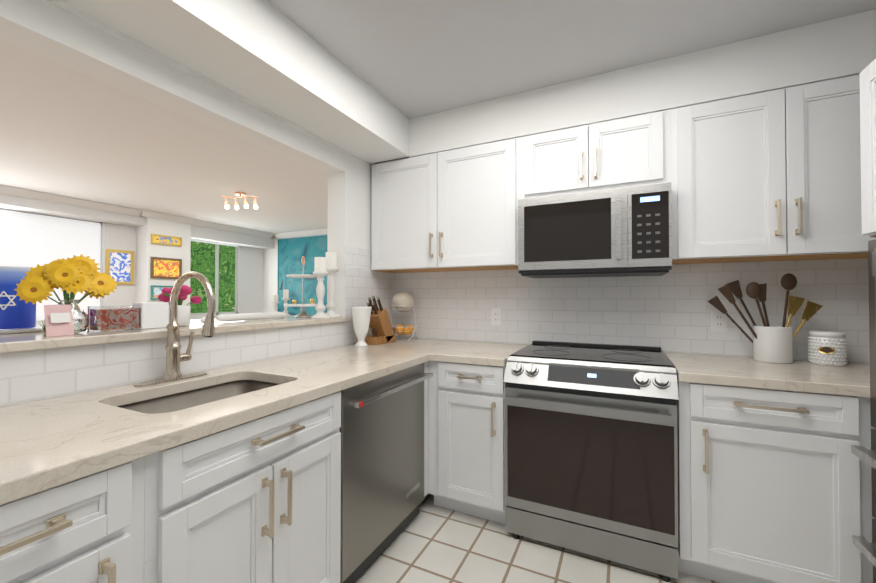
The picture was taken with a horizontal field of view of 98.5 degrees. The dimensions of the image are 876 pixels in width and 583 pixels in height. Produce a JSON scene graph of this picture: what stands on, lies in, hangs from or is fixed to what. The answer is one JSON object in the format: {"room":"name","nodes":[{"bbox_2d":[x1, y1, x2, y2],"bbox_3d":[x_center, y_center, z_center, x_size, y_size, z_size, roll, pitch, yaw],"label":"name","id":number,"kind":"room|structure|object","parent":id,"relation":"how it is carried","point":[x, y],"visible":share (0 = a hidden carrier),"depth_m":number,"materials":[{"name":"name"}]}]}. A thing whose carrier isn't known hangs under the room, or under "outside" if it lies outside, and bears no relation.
{"room":"kitchen","nodes":[
{"label":"kitchen","id":0,"kind":"room"},
{"bbox_2d":[102,222,135,308],"bbox_3d":[-4.567,0.168,5.410,0.050,2.260,0.380,0,-1,26],"label":"wall pier","id":1,"kind":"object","parent":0,"point":[119,237],"visible":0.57,"depth_m":5.40,"materials":[{"name":"white paint"}]},
{"bbox_2d":[105,249,133,284],"bbox_3d":[-4.537,-0.347,5.391,0.025,0.490,0.330,0,-1,26],"label":"framed picture","id":2,"kind":"object","parent":1,"relation":"attached to","point":[119,269],"visible":0.83,"depth_m":5.39},
{"bbox_2d":[3,208,263,325],"bbox_3d":[-5.065,0.060,4.559,0.100,2.455,7.050,0,-1,26],"label":"wall","id":3,"kind":"structure","parent":0,"point":[250,277],"depth_m":7.33,"materials":[{"name":"paint"}]},
{"bbox_2d":[0,208,101,322],"bbox_3d":[-5.325,-0.299,4.006,0.040,1.360,2.820,0,-1,26],"label":"window","id":4,"kind":"structure","parent":3,"relation":"in","point":[38,321],"depth_m":4.99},
{"bbox_2d":[0,210,100,320],"bbox_3d":[-5.301,-0.305,3.994,0.009,1.310,2.780,0,-1,26],"label":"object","id":5,"kind":"structure","parent":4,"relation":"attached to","point":[29,240],"depth_m":4.75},
{"bbox_2d":[0,194,145,226],"bbox_3d":[-5.399,-1.042,3.428,0.300,0.110,4.700,0,-1,26],"label":"beam","id":6,"kind":"structure","parent":3,"relation":"attached to","point":[33,205],"depth_m":4.73,"materials":[{"name":"white paint"}]},
{"bbox_2d":[190,244,238,315],"bbox_3d":[-4.015,-0.266,6.699,0.040,1.360,1.010,0,-1,26],"label":"window","id":7,"kind":"structure","parent":3,"relation":"in","point":[217,278],"depth_m":6.79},
{"bbox_2d":[191,240,237,246],"bbox_3d":[-3.990,-0.886,6.694,0.009,0.080,0.970,0,-1,26],"label":"window blind","id":8,"kind":"object","parent":7,"relation":"attached to","point":[214,243],"visible":0.21,"depth_m":6.71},
{"bbox_2d":[191,225,273,248],"bbox_3d":[-3.748,-0.959,6.822,0.300,0.190,1.650,0,-1,26],"label":"beam","id":9,"kind":"structure","parent":3,"relation":"attached to","point":[198,233],"depth_m":6.68,"materials":[{"name":"white paint"}]},
{"bbox_2d":[0,0,392,406],"bbox_3d":[-1.350,0.017,1.167,0.150,2.455,4.200,0,-1,26],"label":"wall","id":10,"kind":"structure","parent":0,"point":[47,30],"depth_m":1.65,"materials":[{"name":"paint"}]},
{"bbox_2d":[0,315,347,352],"bbox_3d":[-1.652,0.163,0.989,0.600,0.030,3.619,0,-1,26],"label":"sill ledge","id":11,"kind":"object","parent":10,"relation":"attached to","point":[17,342],"visible":0.62,"depth_m":1.41,"materials":[{"name":"stone"}]},
{"bbox_2d":[0,325,44,333],"bbox_3d":[-1.626,0.146,1.421,0.200,0.012,0.300,0,-1,26],"label":"tray","id":12,"kind":"object","parent":11,"relation":"on","point":[24,330],"visible":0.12,"depth_m":1.39,"materials":[{"name":"ceramic"}]},
{"bbox_2d":[0,266,35,328],"bbox_3d":[-1.617,0.023,1.441,0.120,0.232,0.120,0,-1,26],"label":"canister","id":13,"kind":"object","parent":12,"relation":"on","point":[16,312],"visible":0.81,"depth_m":1.40,"materials":[{"name":"blue ceramic"}]},
{"bbox_2d":[44,305,73,336],"bbox_3d":[-1.290,0.098,1.287,0.026,0.105,0.070,0,-1,26],"label":"card","id":14,"kind":"object","parent":11,"relation":"on","point":[58,320],"visible":0.93,"depth_m":1.28,"materials":[{"name":"paper"}]},
{"bbox_2d":[14,254,117,333],"bbox_3d":[-1.329,0.007,1.369,0.137,0.289,0.264,0,-1,26],"label":"sunflower bouquet","id":15,"kind":"object","parent":11,"relation":"on","point":[73,276],"visible":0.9,"depth_m":1.34,"materials":[{"name":"yellow plant"}]},
{"bbox_2d":[87,305,140,331],"bbox_3d":[-1.275,0.105,1.491,0.085,0.096,0.145,0,-1,26],"label":"block","id":16,"kind":"object","parent":11,"relation":"on","point":[132,306],"visible":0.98,"depth_m":1.48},
{"bbox_2d":[89,308,138,329],"bbox_3d":[-1.275,0.108,1.491,0.075,0.078,0.135,0,-1,26],"label":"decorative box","id":17,"kind":"object","parent":16,"relation":"in","point":[120,316],"visible":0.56,"depth_m":1.46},
{"bbox_2d":[133,302,168,328],"bbox_3d":[-1.220,0.100,1.605,0.075,0.108,0.105,0,-1,26],"label":"glass block","id":18,"kind":"object","parent":11,"relation":"on","point":[154,314],"visible":0.81,"depth_m":1.58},
{"bbox_2d":[153,285,204,325],"bbox_3d":[-1.163,0.064,1.732,0.143,0.185,0.225,0,-1,26],"label":"vase","id":19,"kind":"object","parent":11,"relation":"on","point":[183,310],"visible":0.67,"depth_m":1.69,"materials":[{"name":"white ceramic"}]},
{"bbox_2d":[216,312,285,321],"bbox_3d":[-1.034,0.140,2.123,0.040,0.038,0.430,0,-1,26],"label":"rolled towel","id":20,"kind":"object","parent":11,"relation":"on","point":[246,316],"visible":1,"depth_m":2.08,"materials":[{"name":"white fabric"}]},
{"bbox_2d":[272,294,279,311],"bbox_3d":[-1.094,0.093,2.548,0.056,0.147,0.056,0,-1,26],"label":"candlestick","id":21,"kind":"object","parent":11,"relation":"on","point":[275,299],"visible":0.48,"depth_m":2.54,"materials":[{"name":"white wood"}]},
{"bbox_2d":[282,289,289,315],"bbox_3d":[-1.057,0.076,2.625,0.060,0.182,0.060,0,-1,26],"label":"candlestick","id":22,"kind":"object","parent":11,"relation":"on","point":[285,298],"visible":0.77,"depth_m":2.61,"materials":[{"name":"white wood"}]},
{"bbox_2d":[284,256,316,317],"bbox_3d":[-0.864,-0.031,2.419,0.224,0.392,0.224,0,-1,-4],"label":"tray stand","id":23,"kind":"object","parent":11,"relation":"on","point":[303,313],"visible":0.96,"depth_m":2.38,"materials":[{"name":"white wood"}]},
{"bbox_2d":[311,257,329,317],"bbox_3d":[-0.730,-0.025,2.347,0.110,0.377,0.110,0,-1,26],"label":"candlestick","id":24,"kind":"object","parent":11,"relation":"on","point":[320,272],"visible":1,"depth_m":2.32,"materials":[{"name":"white wood"}]},
{"bbox_2d":[325,252,339,316],"bbox_3d":[-0.699,-0.046,2.472,0.114,0.422,0.114,0,-1,26],"label":"candlestick","id":25,"kind":"object","parent":11,"relation":"on","point":[332,268],"visible":0.96,"depth_m":2.45,"materials":[{"name":"white wood"}]},
{"bbox_2d":[45,0,346,153],"bbox_3d":[-1.404,-0.943,0.883,0.012,0.021,3.620,0,-1,26],"label":"trim","id":26,"kind":"structure","parent":10,"relation":"attached to","point":[74,11],"depth_m":1.54,"materials":[{"name":"paint"}]},
{"bbox_2d":[0,245,392,406],"bbox_3d":[-1.281,0.008,1.130,0.006,0.662,4.194,0,-1,26],"label":"wall tiles","id":27,"kind":"structure","parent":10,"relation":"attached to","point":[32,375],"depth_m":1.50,"materials":[{"name":"white tile"}]},
{"bbox_2d":[263,234,326,312],"bbox_3d":[-1.387,0.086,6.633,4.700,2.455,0.100,0,-1,26],"label":"wall","id":28,"kind":"structure","parent":0,"point":[270,281],"depth_m":7.53,"materials":[{"name":"paint"}]},
{"bbox_2d":[0,184,273,237],"bbox_3d":[-4.726,-1.128,4.304,0.145,0.085,6.863,0,-1,26],"label":"crown molding","id":29,"kind":"structure","parent":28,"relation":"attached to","point":[30,194],"depth_m":5.13,"materials":[{"name":"white paint"}]},
{"bbox_2d":[274,228,327,238],"bbox_3d":[-1.253,-1.100,6.480,4.309,0.085,0.085,0,-1,26],"label":"crown molding","id":30,"kind":"structure","parent":28,"relation":"attached to","point":[303,233],"depth_m":7.10,"materials":[{"name":"white paint"}]},
{"bbox_2d":[277,235,326,315],"bbox_3d":[-2.557,-0.275,7.136,1.300,1.500,0.025,0,-1,26],"label":"painting","id":31,"kind":"object","parent":28,"relation":"attached to","point":[292,252],"visible":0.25,"depth_m":7.17},
{"bbox_2d":[0,0,875,233],"bbox_3d":[-1.369,-1.230,2.777,8.320,0.080,7.050,0,-1,26],"label":"ceiling","id":32,"kind":"structure","parent":0,"point":[410,59],"depth_m":2.14,"materials":[{"name":"paint"}]},
{"bbox_2d":[62,0,408,163],"bbox_3d":[-1.199,-1.083,0.936,0.335,0.260,3.892,0,-1,26],"label":"soffit beam","id":33,"kind":"structure","parent":32,"relation":"attached to","point":[266,54],"depth_m":1.65,"materials":[{"name":"paint"}]},
{"bbox_2d":[222,192,258,209],"bbox_3d":[-2.343,-1.074,4.477,0.410,0.186,0.131,0,-1,-9],"label":"track light","id":34,"kind":"object","parent":32,"relation":"attached to","point":[241,194],"visible":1,"depth_m":4.46,"materials":[{"name":"gold metal"}]},
{"bbox_2d":[409,9,875,156],"bbox_3d":[1.190,-1.068,2.109,2.935,0.260,0.308,0,-1,26],"label":"soffit beam","id":35,"kind":"structure","parent":32,"relation":"attached to","point":[840,47],"depth_m":1.94,"materials":[{"name":"paint"}]},
{"bbox_2d":[354,493,720,582],"bbox_3d":[0.187,1.276,0.459,3.520,0.080,4.300,0,-1,26],"label":"floor","id":36,"kind":"structure","parent":0,"point":[431,543],"depth_m":1.76,"materials":[{"name":"tile"}]},
{"bbox_2d":[0,452,159,582],"bbox_3d":[-1.125,0.807,0.684,0.661,0.864,0.733,0,-1,26],"label":"base cabinet","id":37,"kind":"object","parent":36,"relation":"on","point":[103,526],"depth_m":0.78,"materials":[{"name":"white wood"}]},
{"bbox_2d":[160,426,340,582],"bbox_3d":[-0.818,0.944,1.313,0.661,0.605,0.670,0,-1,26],"label":"base cabinet","id":38,"kind":"object","parent":36,"relation":"on","point":[258,500],"depth_m":1.11,"materials":[{"name":"white wood"}]},
{"bbox_2d":[332,362,427,496],"bbox_3d":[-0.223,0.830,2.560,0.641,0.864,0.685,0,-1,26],"label":"base cabinet","id":39,"kind":"object","parent":36,"relation":"on","point":[336,397],"depth_m":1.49,"materials":[{"name":"white wood"}]},
{"bbox_2d":[0,337,527,504],"bbox_3d":[-0.589,0.361,1.289,1.096,0.040,3.294,0,-1,26],"label":"countertop","id":40,"kind":"structure","parent":39,"relation":"on","point":[46,444],"depth_m":1.09,"materials":[{"name":"stone"}]},
{"bbox_2d":[133,271,214,386],"bbox_3d":[-0.937,0.133,1.428,0.275,0.419,0.260,0,-1,26],"label":"faucet","id":41,"kind":"object","parent":40,"relation":"on","point":[174,357],"visible":1,"depth_m":1.45,"materials":[{"name":"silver metal"}]},
{"bbox_2d":[118,380,279,413],"bbox_3d":[-0.811,0.484,1.343,0.430,0.199,0.600,0,-1,26],"label":"sink basin","id":42,"kind":"object","parent":40,"relation":"in","point":[182,400],"visible":0.04,"depth_m":1.48,"materials":[{"name":"metal"}]},
{"bbox_2d":[351,306,371,346],"bbox_3d":[-0.499,0.227,2.457,0.138,0.256,0.138,0,-1,26],"label":"urn vase","id":43,"kind":"object","parent":40,"relation":"on","point":[361,316],"visible":1,"depth_m":2.42,"materials":[{"name":"ceramic"}]},
{"bbox_2d":[366,296,395,344],"bbox_3d":[-0.402,0.193,2.622,0.110,0.328,0.240,0,-1,26],"label":"knife block","id":44,"kind":"object","parent":40,"relation":"on","point":[380,331],"visible":0.94,"depth_m":2.56,"materials":[{"name":"brown wood"}]},
{"bbox_2d":[391,292,417,340],"bbox_3d":[-0.261,0.182,2.831,0.218,0.360,0.214,0,-1,26],"label":"wire fruit basket","id":45,"kind":"object","parent":40,"relation":"on","point":[402,301],"visible":0.92,"depth_m":2.78,"materials":[{"name":"silver metal"}]},
{"bbox_2d":[339,363,432,582],"bbox_3d":[-0.473,0.824,1.915,0.664,0.861,0.683,0,-1,26],"label":"dishwasher","id":46,"kind":"object","parent":36,"relation":"on","point":[381,429],"visible":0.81,"depth_m":1.71,"materials":[{"name":"silver metal"}]},
{"bbox_2d":[428,361,505,523],"bbox_3d":[0.279,0.828,2.339,0.453,0.864,0.641,0,-1,26],"label":"base cabinet","id":47,"kind":"object","parent":36,"relation":"on","point":[466,402],"depth_m":2.05,"materials":[{"name":"white wood"}]},
{"bbox_2d":[503,341,678,581],"bbox_3d":[0.809,0.788,2.031,0.757,0.935,0.715,0,-1,26],"label":"range","id":48,"kind":"object","parent":36,"relation":"on","point":[591,453],"visible":1,"depth_m":1.75,"materials":[{"name":"silver metal"}]},
{"bbox_2d":[677,379,867,582],"bbox_3d":[1.424,0.821,1.781,0.556,0.864,0.641,0,-1,26],"label":"base cabinet","id":49,"kind":"object","parent":36,"relation":"on","point":[774,486],"depth_m":1.49,"materials":[{"name":"white wood"}]},
{"bbox_2d":[664,352,869,397],"bbox_3d":[1.800,0.365,1.597,1.401,0.040,0.648,0,-1,26],"label":"countertop","id":50,"kind":"structure","parent":49,"relation":"on","point":[850,379],"depth_m":1.59,"materials":[{"name":"stone"}]},
{"bbox_2d":[707,273,822,363],"bbox_3d":[1.639,0.129,1.907,0.445,0.438,0.154,0,-1,26],"label":"utensil crock","id":51,"kind":"object","parent":50,"relation":"on","point":[772,343],"visible":1,"depth_m":1.86,"materials":[{"name":"white ceramic"}]},
{"bbox_2d":[808,331,846,365],"bbox_3d":[1.862,0.269,1.807,0.132,0.156,0.134,0,-1,26],"label":"canister","id":52,"kind":"object","parent":50,"relation":"on","point":[827,348],"visible":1,"depth_m":1.76,"materials":[{"name":"ceramic"}]},
{"bbox_2d":[851,239,875,582],"bbox_3d":[1.684,0.520,0.785,0.865,1.420,0.910,0,-1,26],"label":"refrigerator","id":53,"kind":"object","parent":36,"relation":"on","point":[865,547],"visible":1,"depth_m":1.33,"materials":[{"name":"silver metal"}]},
{"bbox_2d":[868,398,875,582],"bbox_3d":[2.027,0.817,1.488,0.900,0.864,0.641,0,-1,26],"label":"base cabinet","id":54,"kind":"object","parent":36,"relation":"on","point":[870,566],"depth_m":1.38,"materials":[{"name":"white wood"}]},
{"bbox_2d":[393,157,865,363],"bbox_3d":[1.106,0.032,2.363,3.520,2.455,0.100,0,-1,26],"label":"wall","id":55,"kind":"structure","parent":0,"point":[525,344],"depth_m":2.88,"materials":[{"name":"paint"}]},
{"bbox_2d":[371,137,522,272],"bbox_3d":[0.066,-0.542,2.642,1.096,0.774,0.319,0,-1,26],"label":"upper cabinet","id":56,"kind":"object","parent":55,"relation":"attached to","point":[456,209],"depth_m":2.47,"materials":[{"name":"white wood"}]},
{"bbox_2d":[523,109,674,198],"bbox_3d":[0.908,-0.735,2.235,0.776,0.397,0.319,0,-1,26],"label":"upper cabinet","id":57,"kind":"object","parent":55,"relation":"attached to","point":[639,150],"depth_m":2.07,"materials":[{"name":"white wood"}]},
{"bbox_2d":[518,182,671,277],"bbox_3d":[0.880,-0.312,2.173,0.760,0.440,0.443,0,-1,26],"label":"over-the-range microwave","id":58,"kind":"object","parent":57,"relation":"attached to","point":[620,232],"visible":1,"depth_m":2.00,"materials":[{"name":"silver metal"}]},
{"bbox_2d":[393,258,869,363],"bbox_3d":[1.105,0.083,2.304,3.269,0.543,0.006,0,-1,26],"label":"tile backsplash","id":59,"kind":"structure","parent":55,"relation":"attached to","point":[670,311],"depth_m":2.24,"materials":[{"name":"white tile"}]},
{"bbox_2d":[491,308,501,324],"bbox_3d":[0.408,0.176,2.634,0.072,0.116,0.008,0,-1,26],"label":"electrical outlet","id":60,"kind":"object","parent":59,"relation":"attached to","point":[496,316],"visible":1,"depth_m":2.63,"materials":[{"name":"plastic"}]},
{"bbox_2d":[711,310,726,331],"bbox_3d":[1.547,0.161,2.079,0.072,0.116,0.008,0,-1,26],"label":"electrical outlet","id":61,"kind":"object","parent":59,"relation":"attached to","point":[718,320],"visible":0.98,"depth_m":2.08,"materials":[{"name":"plastic"}]},
{"bbox_2d":[671,74,875,263],"bbox_3d":[1.685,-0.552,1.854,0.952,0.774,0.319,0,-1,26],"label":"upper cabinet","id":62,"kind":"object","parent":55,"relation":"attached to","point":[773,175],"depth_m":1.75,"materials":[{"name":"white wood"}]},
{"bbox_3d":[-2.952,1.315,3.515,4.800,0.080,7.050,0,-1,26],"label":"floor","id":63,"kind":"structure","parent":0,"visible":0},
{"bbox_2d":[136,214,190,304],"bbox_3d":[-4.213,0.075,5.784,0.360,2.455,0.600,0,-1,26],"label":"column","id":64,"kind":"structure","parent":63,"relation":"on","point":[146,249],"depth_m":5.57,"materials":[{"name":"paint"}]},
{"bbox_2d":[151,285,173,299],"bbox_3d":[-4.068,0.019,5.642,0.025,0.210,0.390,0,-1,26],"label":"picture","id":65,"kind":"object","parent":64,"relation":"attached to","point":[156,291],"visible":0.4,"depth_m":5.53},
{"bbox_2d":[150,257,181,278],"bbox_3d":[-4.063,-0.347,5.655,0.025,0.310,0.420,0,-1,26],"label":"picture","id":66,"kind":"object","parent":64,"relation":"attached to","point":[165,268],"visible":0.85,"depth_m":5.64},
{"bbox_2d":[151,234,181,246],"bbox_3d":[-4.063,-0.767,5.661,0.025,0.140,0.420,0,-1,26],"label":"framed picture","id":67,"kind":"object","parent":64,"relation":"attached to","point":[165,240],"visible":1,"depth_m":5.64,"materials":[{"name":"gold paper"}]},
{"bbox_3d":[1.703,-0.001,-0.318,0.100,2.455,4.200,0,-1,26],"label":"wall","id":68,"kind":"structure","parent":0,"visible":0},
{"bbox_2d":[860,58,875,236],"bbox_3d":[1.713,-0.506,0.784,0.836,0.608,0.910,0,-1,26],"label":"upper cabinet","id":69,"kind":"object","parent":68,"relation":"attached to","point":[868,132],"visible":1,"depth_m":1.33,"materials":[{"name":"white wood"}]},
{"label":"outside","id":70,"kind":"structure","parent":0,"visible":0},
{"bbox_2d":[190,241,234,312],"bbox_3d":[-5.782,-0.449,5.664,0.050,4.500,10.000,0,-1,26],"label":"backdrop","id":71,"kind":"structure","parent":70,"point":[202,258],"depth_m":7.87,"materials":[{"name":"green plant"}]}
]}

